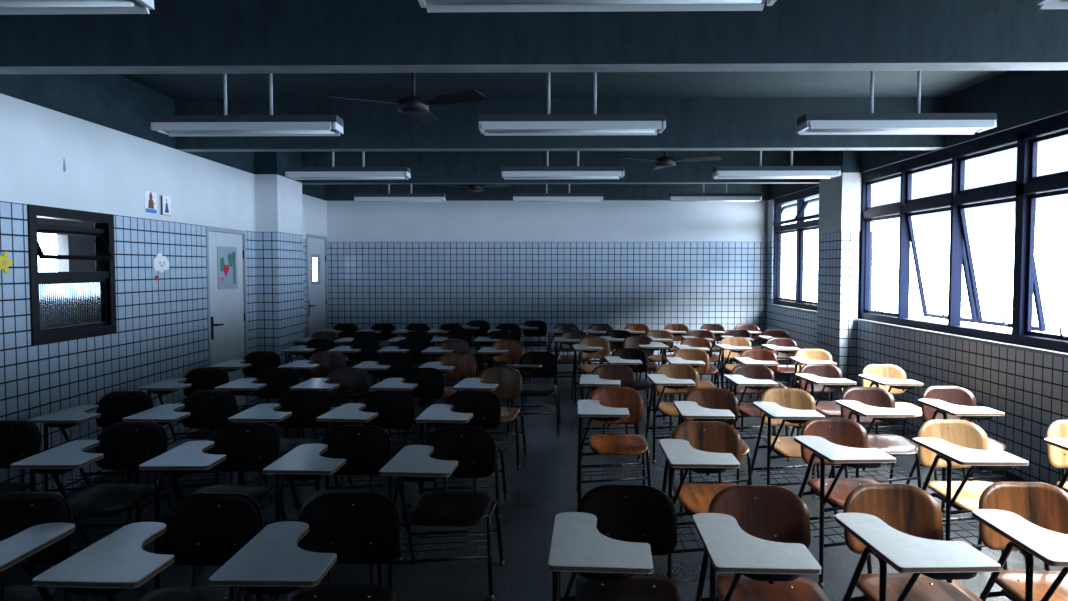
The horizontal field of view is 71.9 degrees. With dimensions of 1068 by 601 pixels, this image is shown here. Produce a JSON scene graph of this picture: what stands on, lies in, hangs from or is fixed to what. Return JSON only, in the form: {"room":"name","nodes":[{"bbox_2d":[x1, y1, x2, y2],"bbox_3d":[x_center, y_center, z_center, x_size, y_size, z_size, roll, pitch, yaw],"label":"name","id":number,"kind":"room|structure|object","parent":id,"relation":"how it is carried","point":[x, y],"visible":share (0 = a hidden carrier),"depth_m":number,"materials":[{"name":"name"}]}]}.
{"room":"classroom","nodes":[
{"label":"classroom","id":0,"kind":"room"},
{"bbox_2d":[37,217,95,271],"bbox_3d":[-6.167,-0.212,10.595,0.150,2.860,27.000,0,3,1],"label":"wall","id":1,"kind":"structure","parent":0,"point":[66,244],"depth_m":9.76,"materials":[{"name":"grey paint"}]},
{"bbox_2d":[0,74,258,493],"bbox_3d":[-3.637,-0.113,3.258,0.150,3.330,11.910,0,3,1],"label":"wall","id":2,"kind":"structure","parent":0,"point":[100,124],"depth_m":6.14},
{"bbox_2d":[27,204,116,345],"bbox_3d":[-3.550,-0.200,5.655,0.151,0.989,1.010,0,3,1],"label":"window","id":3,"kind":"structure","parent":2,"relation":"in","point":[64,306],"depth_m":5.65,"materials":[{"name":"black paint"}]},
{"bbox_2d":[144,190,156,214],"bbox_3d":[-3.506,-0.895,6.737,0.006,0.205,0.205,0,3,1],"label":"drawing","id":4,"kind":"object","parent":2,"relation":"attached to","point":[150,198],"visible":1,"depth_m":6.72,"materials":[{"name":"white paper"}]},
{"bbox_2d":[205,226,248,409],"bbox_3d":[-3.517,0.251,8.389,0.176,2.135,1.030,0,3,1],"label":"door","id":5,"kind":"structure","parent":2,"relation":"in","point":[227,323],"depth_m":8.40,"materials":[{"name":"grey paint"}]},
{"bbox_2d":[254,152,304,401],"bbox_3d":[-3.426,-0.405,9.674,0.480,3.330,0.940,0,3,1],"label":"pillar","id":6,"kind":"structure","parent":0,"point":[278,197],"depth_m":9.25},
{"bbox_2d":[302,185,327,336],"bbox_3d":[-3.719,-0.471,11.127,0.150,3.330,3.840,0,3,1],"label":"wall","id":7,"kind":"structure","parent":0,"point":[314,205],"depth_m":12.01,"materials":[{"name":"white paint"}]},
{"bbox_2d":[306,234,327,336],"bbox_3d":[-3.658,0.027,12.330,0.176,2.225,1.080,0,3,1],"label":"door","id":8,"kind":"structure","parent":7,"relation":"in","point":[316,246],"depth_m":12.37,"materials":[{"name":"grey paint"}]},
{"bbox_2d":[8,364,1062,600],"bbox_3d":[0.112,1.525,5.199,7.990,0.120,15.750,0,3,1],"label":"floor","id":9,"kind":"structure","parent":0,"point":[544,486],"depth_m":5.02,"materials":[{"name":"stone"}]},
{"bbox_2d":[0,420,41,494],"bbox_3d":[-3.107,1.123,4.054,0.531,0.802,0.704,0,3,1],"label":"chair","id":10,"kind":"object","parent":9,"relation":"on","point":[19,439],"visible":0.73,"depth_m":4.32,"materials":[{"name":"black paint"}]},
{"bbox_2d":[0,492,74,600],"bbox_3d":[-2.002,1.186,2.668,0.531,0.802,0.704,0,3,3],"label":"chair","id":11,"kind":"object","parent":9,"relation":"on","point":[36,527],"visible":0.97,"depth_m":2.90,"materials":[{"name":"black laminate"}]},
{"bbox_2d":[10,421,171,587],"bbox_3d":[-2.347,1.125,4.019,0.531,0.802,0.704,0,3,-1],"label":"chair","id":12,"kind":"object","parent":9,"relation":"on","point":[126,445],"visible":0.9,"depth_m":4.12,"materials":[{"name":"black paint"}]},
{"bbox_2d":[28,391,165,518],"bbox_3d":[-2.982,1.076,5.081,0.531,0.802,0.704,0,3,1],"label":"chair","id":13,"kind":"object","parent":9,"relation":"on","point":[112,407],"visible":0.48,"depth_m":5.24,"materials":[{"name":"black paint"}]},
{"bbox_2d":[32,492,264,600],"bbox_3d":[-1.300,1.187,2.659,0.531,0.802,0.704,0,3,3],"label":"chair","id":14,"kind":"object","parent":9,"relation":"on","point":[203,528],"visible":0.95,"depth_m":2.82,"materials":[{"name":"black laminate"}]},
{"bbox_2d":[137,368,228,468],"bbox_3d":[-2.957,1.019,6.335,0.531,0.802,0.704,0,3,2],"label":"chair","id":15,"kind":"object","parent":9,"relation":"on","point":[197,379],"visible":0.48,"depth_m":6.57,"materials":[{"name":"black paint"}]},
{"bbox_2d":[122,390,245,520],"bbox_3d":[-2.395,1.075,5.118,0.531,0.802,0.704,0,3,2],"label":"chair","id":16,"kind":"object","parent":9,"relation":"on","point":[200,409],"visible":0.49,"depth_m":5.36,"materials":[{"name":"black paint"}]},
{"bbox_2d":[139,422,286,589],"bbox_3d":[-1.691,1.126,3.995,0.531,0.802,0.704,0,3,0],"label":"chair","id":17,"kind":"object","parent":9,"relation":"on","point":[236,446],"visible":0.62,"depth_m":4.19,"materials":[{"name":"black paint"}]},
{"bbox_2d":[208,351,280,429],"bbox_3d":[-2.942,0.961,7.619,0.531,0.802,0.704,0,3,3],"label":"chair","id":18,"kind":"object","parent":9,"relation":"on","point":[252,363],"visible":0.48,"depth_m":7.87,"materials":[{"name":"black paint"}]},
{"bbox_2d":[215,367,304,438],"bbox_3d":[-2.330,1.019,6.338,0.531,0.802,0.704,0,3,1],"label":"chair","id":19,"kind":"object","parent":9,"relation":"on","point":[269,383],"visible":0.51,"depth_m":6.59,"materials":[{"name":"black paint"}]},
{"bbox_2d":[228,390,338,490],"bbox_3d":[-1.715,1.074,5.128,0.531,0.802,0.704,0,3,2],"label":"chair","id":20,"kind":"object","parent":9,"relation":"on","point":[293,409],"visible":0.62,"depth_m":5.37,"materials":[{"name":"black paint"}]},
{"bbox_2d":[209,492,403,600],"bbox_3d":[-0.757,1.186,2.670,0.531,0.802,0.704,0,3,1],"label":"chair","id":21,"kind":"object","parent":9,"relation":"on","point":[291,557],"visible":1,"depth_m":2.83,"materials":[{"name":"black paint"}]},
{"bbox_2d":[281,339,340,400],"bbox_3d":[-2.719,0.897,9.018,0.532,0.802,0.704,0,3,0],"label":"chair","id":22,"kind":"object","parent":9,"relation":"on","point":[312,346],"visible":0.37,"depth_m":9.26,"materials":[{"name":"black paint"}]},
{"bbox_2d":[278,352,348,436],"bbox_3d":[-2.239,0.962,7.586,0.531,0.802,0.704,0,3,3],"label":"chair","id":23,"kind":"object","parent":9,"relation":"on","point":[319,364],"visible":0.38,"depth_m":7.84,"materials":[{"name":"black paint"}]},
{"bbox_2d":[293,331,338,380],"bbox_3d":[-2.966,0.848,10.106,0.531,0.802,0.704,0,3,1],"label":"chair","id":24,"kind":"object","parent":9,"relation":"on","point":[332,335],"visible":0.27,"depth_m":10.36,"materials":[{"name":"black paint"}]},
{"bbox_2d":[290,368,369,438],"bbox_3d":[-1.705,1.020,6.327,0.531,0.802,0.704,0,3,4],"label":"chair","id":25,"kind":"object","parent":9,"relation":"on","point":[339,383],"visible":0.53,"depth_m":6.58,"materials":[{"name":"black paint"}]},
{"bbox_2d":[263,425,402,600],"bbox_3d":[-1.040,1.129,3.916,0.532,0.802,0.704,0,3,2],"label":"chair","id":26,"kind":"object","parent":9,"relation":"on","point":[346,449],"visible":0.59,"depth_m":4.13,"materials":[{"name":"black paint"}]},
{"bbox_2d":[317,324,357,365],"bbox_3d":[-3.037,0.784,11.496,0.531,0.802,0.704,0,3,1],"label":"chair","id":27,"kind":"object","parent":9,"relation":"on","point":[343,330],"visible":0.31,"depth_m":11.76,"materials":[{"name":"black paint"}]},
{"bbox_2d":[327,339,379,404],"bbox_3d":[-2.159,0.899,8.980,0.532,0.802,0.704,0,3,0],"label":"chair","id":28,"kind":"object","parent":9,"relation":"on","point":[357,350],"visible":0.43,"depth_m":9.23,"materials":[{"name":"black paint"}]},
{"bbox_2d":[334,331,382,383],"bbox_3d":[-2.393,0.849,10.082,0.532,0.802,0.704,0,3,0],"label":"chair","id":29,"kind":"object","parent":9,"relation":"on","point":[360,334],"visible":0.3,"depth_m":10.32,"materials":[{"name":"black paint"}]},
{"bbox_2d":[316,390,419,518],"bbox_3d":[-1.118,1.075,5.117,0.531,0.802,0.704,0,3,6],"label":"chair","id":30,"kind":"object","parent":9,"relation":"on","point":[385,409],"visible":0.57,"depth_m":5.33,"materials":[{"name":"black paint"}]},
{"bbox_2d":[356,324,395,348],"bbox_3d":[-2.436,0.785,11.487,0.531,0.802,0.704,0,3,1],"label":"chair","id":31,"kind":"object","parent":9,"relation":"on","point":[384,331],"visible":0.31,"depth_m":11.75,"materials":[{"name":"black paint"}]},
{"bbox_2d":[351,352,416,435],"bbox_3d":[-1.515,0.966,7.507,0.531,0.802,0.704,0,3,1],"label":"chair","id":32,"kind":"object","parent":9,"relation":"on","point":[386,365],"visible":0.48,"depth_m":7.76,"materials":[{"name":"black paint"}]},
{"bbox_2d":[377,339,430,406],"bbox_3d":[-1.570,0.900,8.951,0.532,0.802,0.704,0,3,0],"label":"chair","id":33,"kind":"object","parent":9,"relation":"on","point":[413,348],"visible":0.44,"depth_m":9.21,"materials":[{"name":"black paint"}]},
{"bbox_2d":[370,367,443,443],"bbox_3d":[-1.049,1.019,6.342,0.531,0.802,0.704,0,3,5],"label":"chair","id":34,"kind":"object","parent":9,"relation":"on","point":[419,382],"visible":0.45,"depth_m":6.58,"materials":[{"name":"black paint"}]},
{"bbox_2d":[387,331,431,362],"bbox_3d":[-1.680,0.847,10.113,0.531,0.802,0.704,0,3,2],"label":"chair","id":35,"kind":"object","parent":9,"relation":"on","point":[424,336],"visible":0.23,"depth_m":10.37,"materials":[{"name":"black paint"}]},
{"bbox_2d":[379,427,504,600],"bbox_3d":[-0.458,1.131,3.878,0.531,0.802,0.704,0,3,4],"label":"chair","id":36,"kind":"object","parent":9,"relation":"on","point":[446,452],"visible":0.97,"depth_m":3.92,"materials":[{"name":"black paint"}]},
{"bbox_2d":[421,340,469,406],"bbox_3d":[-1.032,0.903,8.879,0.531,0.802,0.704,0,3,3],"label":"chair","id":37,"kind":"object","parent":9,"relation":"on","point":[446,346],"visible":0.49,"depth_m":9.12,"materials":[{"name":"black paint"}]},
{"bbox_2d":[419,353,475,439],"bbox_3d":[-0.852,0.969,7.448,0.531,0.802,0.704,0,3,5],"label":"chair","id":38,"kind":"object","parent":9,"relation":"on","point":[453,366],"visible":0.41,"depth_m":7.70,"materials":[{"name":"black paint"}]},
{"bbox_2d":[430,331,471,361],"bbox_3d":[-1.115,0.845,10.169,0.531,0.802,0.704,0,3,1],"label":"chair","id":39,"kind":"object","parent":9,"relation":"on","point":[451,335],"visible":0.29,"depth_m":10.42,"materials":[{"name":"black paint"}]},
{"bbox_2d":[415,391,507,518],"bbox_3d":[-0.483,1.076,5.090,0.531,0.802,0.704,0,3,4],"label":"chair","id":40,"kind":"object","parent":9,"relation":"on","point":[480,409],"visible":0.59,"depth_m":5.31,"materials":[{"name":"black paint"}]},
{"bbox_2d":[462,320,492,367],"bbox_3d":[-0.972,0.752,12.195,0.531,0.802,0.704,0,3,1],"label":"chair","id":41,"kind":"object","parent":9,"relation":"on","point":[476,328],"visible":0.51,"depth_m":12.45,"materials":[{"name":"black paint"}]},
{"bbox_2d":[452,368,526,468],"bbox_3d":[-0.367,1.019,6.332,0.531,0.802,0.704,0,3,7],"label":"chair","id":42,"kind":"object","parent":9,"relation":"on","point":[505,383],"visible":0.66,"depth_m":6.55,"materials":[{"name":"black paint"}]},
{"bbox_2d":[474,331,513,377],"bbox_3d":[-0.523,0.845,10.160,0.531,0.802,0.704,0,3,3],"label":"chair","id":43,"kind":"object","parent":9,"relation":"on","point":[491,337],"visible":0.47,"depth_m":10.21,"materials":[{"name":"black paint"}]},
{"bbox_2d":[477,340,526,410],"bbox_3d":[-0.377,0.904,8.854,0.531,0.802,0.704,0,3,4],"label":"chair","id":44,"kind":"object","parent":9,"relation":"on","point":[500,351],"visible":0.57,"depth_m":9.10,"materials":[{"name":"black paint"}]},
{"bbox_2d":[487,324,520,367],"bbox_3d":[-0.442,0.786,11.457,0.531,0.802,0.704,0,3,1],"label":"chair","id":45,"kind":"object","parent":9,"relation":"on","point":[514,329],"visible":0.23,"depth_m":11.71,"materials":[{"name":"black paint"}]},
{"bbox_2d":[517,320,547,362],"bbox_3d":[-0.013,0.753,12.180,0.531,0.802,0.704,0,3,1],"label":"chair","id":46,"kind":"object","parent":9,"relation":"on","point":[532,328],"visible":0.74,"depth_m":12.42,"materials":[{"name":"black paint"}]},
{"bbox_2d":[506,352,560,435],"bbox_3d":[0.004,0.962,7.591,0.531,0.802,0.702,0,3,4],"label":"chair","id":47,"kind":"object","parent":9,"relation":"on","point":[531,364],"visible":0.9,"depth_m":7.81,"materials":[{"name":"black laminate"}]},
{"bbox_2d":[548,324,581,378],"bbox_3d":[0.476,0.787,11.444,0.531,0.802,0.704,0,3,1],"label":"chair","id":48,"kind":"object","parent":9,"relation":"on","point":[558,329],"visible":0.36,"depth_m":11.46,"materials":[{"name":"black paint"}]},
{"bbox_2d":[553,331,591,391],"bbox_3d":[0.542,0.845,10.153,0.531,0.802,0.704,0,3,-1],"label":"chair","id":49,"kind":"object","parent":9,"relation":"on","point":[566,339],"visible":0.7,"depth_m":10.16,"materials":[{"name":"black paint"}]},
{"bbox_2d":[571,337,609,405],"bbox_3d":[0.748,0.889,9.201,0.531,0.802,0.704,0,3,-1],"label":"chair","id":50,"kind":"object","parent":9,"relation":"on","point":[587,347],"visible":0.69,"depth_m":9.40,"materials":[{"name":"black paint"}]},
{"bbox_2d":[582,324,614,374],"bbox_3d":[1.022,0.787,11.435,0.531,0.802,0.704,0,3,1],"label":"chair","id":51,"kind":"object","parent":9,"relation":"on","point":[594,330],"visible":0.45,"depth_m":11.68,"materials":[{"name":"black paint"}]},
{"bbox_2d":[579,365,640,463],"bbox_3d":[0.674,1.010,6.536,0.531,0.802,0.704,0,3,5],"label":"chair","id":52,"kind":"object","parent":9,"relation":"on","point":[601,375],"visible":0.61,"depth_m":6.75,"materials":[{"name":"black paint"}]},
{"bbox_2d":[576,387,650,503],"bbox_3d":[0.573,1.068,5.269,0.531,0.802,0.704,0,3,3],"label":"chair","id":53,"kind":"object","parent":9,"relation":"on","point":[605,405],"visible":0.96,"depth_m":5.30,"materials":[{"name":"black paint"}]},
{"bbox_2d":[548,484,684,600],"bbox_3d":[0.333,1.181,2.769,0.531,0.802,0.704,0,3,4],"label":"chair","id":54,"kind":"object","parent":9,"relation":"on","point":[614,533],"visible":1,"depth_m":2.87,"materials":[{"name":"black paint"}]},
{"bbox_2d":[600,330,637,390],"bbox_3d":[1.180,0.841,10.249,0.532,0.802,0.704,0,3,0],"label":"chair","id":55,"kind":"object","parent":9,"relation":"on","point":[615,338],"visible":0.35,"depth_m":10.50,"materials":[{"name":"black paint"}]},
{"bbox_2d":[605,348,652,426],"bbox_3d":[1.032,0.947,7.925,0.531,0.802,0.704,0,3,-1],"label":"chair","id":56,"kind":"object","parent":9,"relation":"on","point":[636,359],"visible":0.61,"depth_m":8.16,"materials":[{"name":"black paint"}]},
{"bbox_2d":[623,336,668,401],"bbox_3d":[1.401,0.878,9.427,0.531,0.802,0.704,0,3,0],"label":"chair","id":57,"kind":"object","parent":9,"relation":"on","point":[645,343],"visible":0.56,"depth_m":9.65,"materials":[{"name":"black paint"}]},
{"bbox_2d":[639,330,673,391],"bbox_3d":[1.767,0.841,10.249,0.531,0.802,0.704,0,3,-2],"label":"chair","id":58,"kind":"object","parent":9,"relation":"on","point":[665,337],"visible":0.52,"depth_m":10.46,"materials":[{"name":"black paint"}]},
{"bbox_2d":[645,364,698,463],"bbox_3d":[1.288,1.008,6.578,0.531,0.802,0.704,0,3,0],"label":"chair","id":59,"kind":"object","parent":9,"relation":"on","point":[667,378],"visible":0.7,"depth_m":6.64,"materials":[{"name":"black paint"}]},
{"bbox_2d":[658,324,688,365],"bbox_3d":[2.225,0.788,11.418,0.531,0.802,0.704,0,3,1],"label":"chair","id":60,"kind":"object","parent":9,"relation":"on","point":[677,330],"visible":0.46,"depth_m":11.66,"materials":[{"name":"black paint"}]},
{"bbox_2d":[663,349,714,429],"bbox_3d":[1.683,0.950,7.860,0.531,0.802,0.704,0,3,3],"label":"chair","id":61,"kind":"object","parent":9,"relation":"on","point":[698,359],"visible":0.56,"depth_m":8.09,"materials":[{"name":"black paint"}]},
{"bbox_2d":[672,338,718,400],"bbox_3d":[2.026,0.892,9.128,0.531,0.802,0.704,0,3,2],"label":"chair","id":62,"kind":"object","parent":9,"relation":"on","point":[703,344],"visible":0.36,"depth_m":9.36,"materials":[{"name":"black paint"}]},
{"bbox_2d":[659,421,741,577],"bbox_3d":[0.960,1.124,4.028,0.531,0.802,0.704,0,3,2],"label":"chair","id":63,"kind":"object","parent":9,"relation":"on","point":[707,447],"visible":0.72,"depth_m":4.05,"materials":[{"name":"black paint"}]},
{"bbox_2d":[682,330,721,387],"bbox_3d":[2.357,0.838,10.307,0.531,0.802,0.704,0,3,1],"label":"chair","id":64,"kind":"object","parent":9,"relation":"on","point":[706,334],"visible":0.29,"depth_m":10.54,"materials":[{"name":"black paint"}]},
{"bbox_2d":[673,388,751,516],"bbox_3d":[1.266,1.070,5.216,0.531,0.802,0.704,0,3,3],"label":"chair","id":65,"kind":"object","parent":9,"relation":"on","point":[698,404],"visible":0.62,"depth_m":5.29,"materials":[{"name":"black paint"}]},
{"bbox_2d":[696,324,731,378],"bbox_3d":[2.795,0.788,11.409,0.531,0.802,0.704,0,3,1],"label":"chair","id":66,"kind":"object","parent":9,"relation":"on","point":[718,330],"visible":0.35,"depth_m":11.65,"materials":[{"name":"black paint"}]},
{"bbox_2d":[714,337,752,397],"bbox_3d":[2.561,0.888,9.225,0.531,0.802,0.704,0,3,1],"label":"chair","id":67,"kind":"object","parent":9,"relation":"on","point":[730,347],"visible":0.66,"depth_m":9.35,"materials":[{"name":"black paint"}]},
{"bbox_2d":[716,330,753,389],"bbox_3d":[2.912,0.836,10.363,0.532,0.802,0.704,0,3,0],"label":"chair","id":68,"kind":"object","parent":9,"relation":"on","point":[746,334],"visible":0.16,"depth_m":10.62,"materials":[{"name":"black paint"}]},
{"bbox_2d":[728,324,764,373],"bbox_3d":[3.341,0.789,11.401,0.531,0.802,0.704,0,3,1],"label":"chair","id":69,"kind":"object","parent":9,"relation":"on","point":[753,329],"visible":0.32,"depth_m":11.65,"materials":[{"name":"black paint"}]},
{"bbox_2d":[724,364,789,461],"bbox_3d":[1.981,1.009,6.556,0.531,0.802,0.704,0,3,1],"label":"chair","id":70,"kind":"object","parent":9,"relation":"on","point":[743,378],"visible":0.68,"depth_m":6.64,"materials":[{"name":"black paint"}]},
{"bbox_2d":[693,485,829,600],"bbox_3d":[0.876,1.182,2.762,0.531,0.802,0.704,0,3,3],"label":"chair","id":71,"kind":"object","parent":9,"relation":"on","point":[761,533],"visible":1,"depth_m":2.84,"materials":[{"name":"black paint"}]},
{"bbox_2d":[734,349,789,430],"bbox_3d":[2.422,0.951,7.838,0.531,0.802,0.704,0,3,3],"label":"chair","id":72,"kind":"object","parent":9,"relation":"on","point":[765,357],"visible":0.39,"depth_m":8.07,"materials":[{"name":"black paint"}]},
{"bbox_2d":[756,337,799,398],"bbox_3d":[3.126,0.890,9.171,0.531,0.802,0.704,0,3,2],"label":"chair","id":73,"kind":"object","parent":9,"relation":"on","point":[783,347],"visible":0.62,"depth_m":9.40,"materials":[{"name":"black paint"}]},
{"bbox_2d":[758,330,798,388],"bbox_3d":[3.448,0.836,10.360,0.531,0.802,0.704,0,3,1],"label":"chair","id":74,"kind":"object","parent":9,"relation":"on","point":[767,334],"visible":0.16,"depth_m":10.62,"materials":[{"name":"black paint"}]},
{"bbox_2d":[747,388,837,512],"bbox_3d":[1.841,1.071,5.199,0.531,0.802,0.704,0,3,1],"label":"chair","id":75,"kind":"object","parent":9,"relation":"on","point":[781,407],"visible":0.74,"depth_m":5.23,"materials":[{"name":"black paint"}]},
{"bbox_2d":[790,349,842,429],"bbox_3d":[3.029,0.950,7.865,0.531,0.802,0.704,0,3,4],"label":"chair","id":76,"kind":"object","parent":9,"relation":"on","point":[802,357],"visible":0.3,"depth_m":8.11,"materials":[{"name":"black paint"}]},
{"bbox_2d":[790,363,860,435],"bbox_3d":[2.653,1.006,6.619,0.531,0.802,0.704,0,3,-2],"label":"chair","id":77,"kind":"object","parent":9,"relation":"on","point":[821,378],"visible":0.59,"depth_m":6.74,"materials":[{"name":"black paint"}]},
{"bbox_2d":[794,418,900,587],"bbox_3d":[1.763,1.120,4.127,0.531,0.802,0.704,0,3,-3],"label":"chair","id":78,"kind":"object","parent":9,"relation":"on","point":[843,442],"visible":0.72,"depth_m":4.11,"materials":[{"name":"black paint"}]},
{"bbox_2d":[828,387,921,488],"bbox_3d":[2.466,1.068,5.264,0.532,0.802,0.704,0,3,0],"label":"chair","id":79,"kind":"object","parent":9,"relation":"on","point":[863,405],"visible":0.78,"depth_m":5.27,"materials":[{"name":"black paint"}]},
{"bbox_2d":[858,364,925,437],"bbox_3d":[3.205,1.009,6.562,0.532,0.802,0.704,0,3,0],"label":"chair","id":80,"kind":"object","parent":9,"relation":"on","point":[888,377],"visible":0.59,"depth_m":6.70,"materials":[{"name":"black paint"}]},
{"bbox_2d":[835,484,1000,600],"bbox_3d":[1.448,1.181,2.779,0.531,0.802,0.704,0,3,-2],"label":"chair","id":81,"kind":"object","parent":9,"relation":"on","point":[901,525],"visible":1,"depth_m":2.83,"materials":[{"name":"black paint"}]},
{"bbox_2d":[906,386,1006,512],"bbox_3d":[3.092,1.066,5.310,0.531,0.802,0.704,0,3,1],"label":"chair","id":82,"kind":"object","parent":9,"relation":"on","point":[937,402],"visible":0.61,"depth_m":5.30,"materials":[{"name":"black paint"}]},
{"bbox_2d":[913,420,1028,564],"bbox_3d":[2.421,1.122,4.074,0.531,0.802,0.704,0,3,0],"label":"chair","id":83,"kind":"object","parent":9,"relation":"on","point":[963,444],"visible":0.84,"depth_m":4.09,"materials":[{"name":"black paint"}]},
{"bbox_2d":[972,481,1067,600],"bbox_3d":[2.007,1.180,2.809,0.531,0.802,0.704,0,3,3],"label":"chair","id":84,"kind":"object","parent":9,"relation":"on","point":[1030,518],"visible":1,"depth_m":2.93,"materials":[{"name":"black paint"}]},
{"bbox_2d":[1020,420,1067,552],"bbox_3d":[3.164,1.123,4.060,0.531,0.802,0.704,0,3,1],"label":"chair","id":85,"kind":"object","parent":9,"relation":"on","point":[1056,440],"visible":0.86,"depth_m":4.31,"materials":[{"name":"black paint"}]},
{"bbox_2d":[327,200,767,363],"bbox_3d":[0.213,-0.553,12.912,7.660,3.330,0.150,0,3,1],"label":"wall","id":86,"kind":"structure","parent":0,"point":[655,265],"depth_m":12.83,"materials":[{"name":"white tile"}]},
{"bbox_2d":[119,71,1005,99],"bbox_3d":[0.112,-1.936,5.041,7.990,0.150,15.750,0,3,1],"label":"ceiling","id":87,"kind":"structure","parent":0,"point":[761,84],"depth_m":6.54,"materials":[{"name":"paint"}]},
{"bbox_2d":[0,0,154,14],"bbox_3d":[-2.089,-1.418,2.670,1.320,0.670,0.250,0,3,1],"label":"ceiling light","id":88,"kind":"object","parent":87,"relation":"hanging from","point":[7,7],"visible":1,"depth_m":2.77,"materials":[{"name":"grey"}]},
{"bbox_2d":[150,73,343,135],"bbox_3d":[-2.050,-1.536,5.277,1.320,0.670,0.250,0,3,1],"label":"ceiling light","id":89,"kind":"object","parent":87,"relation":"hanging from","point":[171,125],"visible":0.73,"depth_m":5.19,"materials":[{"name":"white metal"}]},
{"bbox_2d":[285,152,410,179],"bbox_3d":[-2.010,-1.659,7.964,1.320,0.670,0.250,0,3,1],"label":"ceiling light","id":90,"kind":"object","parent":87,"relation":"hanging from","point":[296,173],"visible":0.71,"depth_m":7.88,"materials":[{"name":"white metal"}]},
{"bbox_2d":[354,184,445,201],"bbox_3d":[-1.968,-1.788,10.810,1.320,0.670,0.250,0,3,1],"label":"ceiling light","id":91,"kind":"object","parent":87,"relation":"hanging from","point":[370,197],"visible":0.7,"depth_m":10.72,"materials":[{"name":"white metal"}]},
{"bbox_2d":[325,73,485,123],"bbox_3d":[-0.816,-1.670,5.618,1.050,0.435,1.202,2,3,33],"label":"ceiling fan","id":92,"kind":"object","parent":87,"relation":"hanging from","point":[415,105],"visible":0.84,"depth_m":5.59,"materials":[{"name":"black paint"}]},
{"bbox_2d":[0,0,1067,73],"bbox_3d":[0.185,-1.585,4.255,7.460,0.480,0.170,0,3,1],"label":"ceiling beam","id":93,"kind":"structure","parent":87,"relation":"attached to","point":[177,36],"depth_m":4.18,"materials":[{"name":"concrete"}]},
{"bbox_2d":[325,184,769,200],"bbox_3d":[0.211,-1.970,12.722,7.660,0.480,0.100,0,3,1],"label":"ceiling beam","id":94,"kind":"structure","parent":87,"relation":"attached to","point":[336,192],"depth_m":12.68,"materials":[{"name":"concrete"}]},
{"bbox_2d":[513,184,603,201],"bbox_3d":[0.352,-1.787,10.776,1.320,0.670,0.250,0,3,1],"label":"ceiling light","id":95,"kind":"object","parent":87,"relation":"hanging from","point":[517,197],"visible":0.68,"depth_m":10.69,"materials":[{"name":"white metal"}]},
{"bbox_2d":[175,97,946,151],"bbox_3d":[0.229,-1.720,7.212,7.460,0.480,0.170,0,3,1],"label":"ceiling beam","id":96,"kind":"structure","parent":87,"relation":"attached to","point":[692,124],"depth_m":7.13,"materials":[{"name":"concrete"}]},
{"bbox_2d":[302,150,819,184],"bbox_3d":[0.172,-1.853,10.130,7.660,0.480,0.170,0,3,1],"label":"ceiling beam","id":97,"kind":"structure","parent":87,"relation":"attached to","point":[427,167],"depth_m":10.04,"materials":[{"name":"concrete"}]},
{"bbox_2d":[501,151,624,178],"bbox_3d":[0.309,-1.657,7.929,1.320,0.670,0.250,0,3,1],"label":"ceiling light","id":98,"kind":"object","parent":87,"relation":"hanging from","point":[556,172],"visible":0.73,"depth_m":7.84,"materials":[{"name":"white metal"}]},
{"bbox_2d":[478,72,666,135],"bbox_3d":[0.269,-1.535,5.242,1.320,0.670,0.250,0,3,1],"label":"ceiling light","id":99,"kind":"object","parent":87,"relation":"hanging from","point":[489,124],"visible":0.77,"depth_m":5.16,"materials":[{"name":"white metal"}]},
{"bbox_2d":[418,0,776,11],"bbox_3d":[0.230,-1.416,2.635,1.320,0.670,0.250,0,3,1],"label":"ceiling light","id":100,"kind":"object","parent":87,"relation":"hanging from","point":[431,5],"visible":1,"depth_m":2.74,"materials":[{"name":"white metal"}]},
{"bbox_2d":[617,151,721,169],"bbox_3d":[1.683,-1.809,8.683,1.050,0.435,1.202,2,3,31],"label":"ceiling fan","id":101,"kind":"object","parent":87,"relation":"hanging from","point":[664,161],"visible":0.73,"depth_m":8.64,"materials":[{"name":"black paint"}]},
{"bbox_2d":[668,184,761,201],"bbox_3d":[2.642,-1.785,10.742,1.320,0.670,0.250,0,3,1],"label":"ceiling light","id":102,"kind":"object","parent":87,"relation":"hanging from","point":[673,197],"visible":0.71,"depth_m":10.65,"materials":[{"name":"white metal"}]},
{"bbox_2d":[712,151,840,178],"bbox_3d":[2.599,-1.656,7.895,1.320,0.670,0.250,0,3,1],"label":"ceiling light","id":103,"kind":"object","parent":87,"relation":"hanging from","point":[719,172],"visible":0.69,"depth_m":7.81,"materials":[{"name":"white metal"}]},
{"bbox_2d":[796,71,997,134],"bbox_3d":[2.559,-1.533,5.208,1.320,0.670,0.250,0,3,1],"label":"ceiling light","id":104,"kind":"object","parent":87,"relation":"hanging from","point":[871,123],"visible":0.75,"depth_m":5.13,"materials":[{"name":"white metal"}]},
{"bbox_2d":[816,150,860,400],"bbox_3d":[3.881,-0.394,9.415,0.220,3.330,0.760,0,3,1],"label":"pillar","id":105,"kind":"structure","parent":0,"point":[839,196],"depth_m":9.10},
{"bbox_2d":[766,70,1067,492],"bbox_3d":[4.016,-0.195,5.062,0.180,3.330,15.750,0,3,1],"label":"wall","id":106,"kind":"structure","parent":0,"point":[1031,388],"depth_m":6.43,"materials":[{"name":"white tile"}]},
{"bbox_2d":[773,186,818,310],"bbox_3d":[4.108,-0.779,11.351,0.196,1.775,2.230,0,3,1],"label":"window","id":107,"kind":"structure","parent":106,"relation":"in","point":[801,225],"depth_m":11.36,"materials":[{"name":"blue metal"}]},
{"bbox_2d":[854,318,1067,357],"bbox_3d":[3.913,0.467,4.047,0.095,0.030,10.220,0,3,1],"label":"trim","id":108,"kind":"structure","parent":106,"relation":"attached to","point":[967,338],"depth_m":6.52,"materials":[{"name":"grey stone"}]},
{"bbox_2d":[859,112,1067,352],"bbox_3d":[4.085,-0.440,4.003,0.290,1.785,10.100,0,3,1],"label":"window","id":109,"kind":"structure","parent":106,"relation":"in","point":[1027,187],"depth_m":6.93,"materials":[{"name":"blue metal"}]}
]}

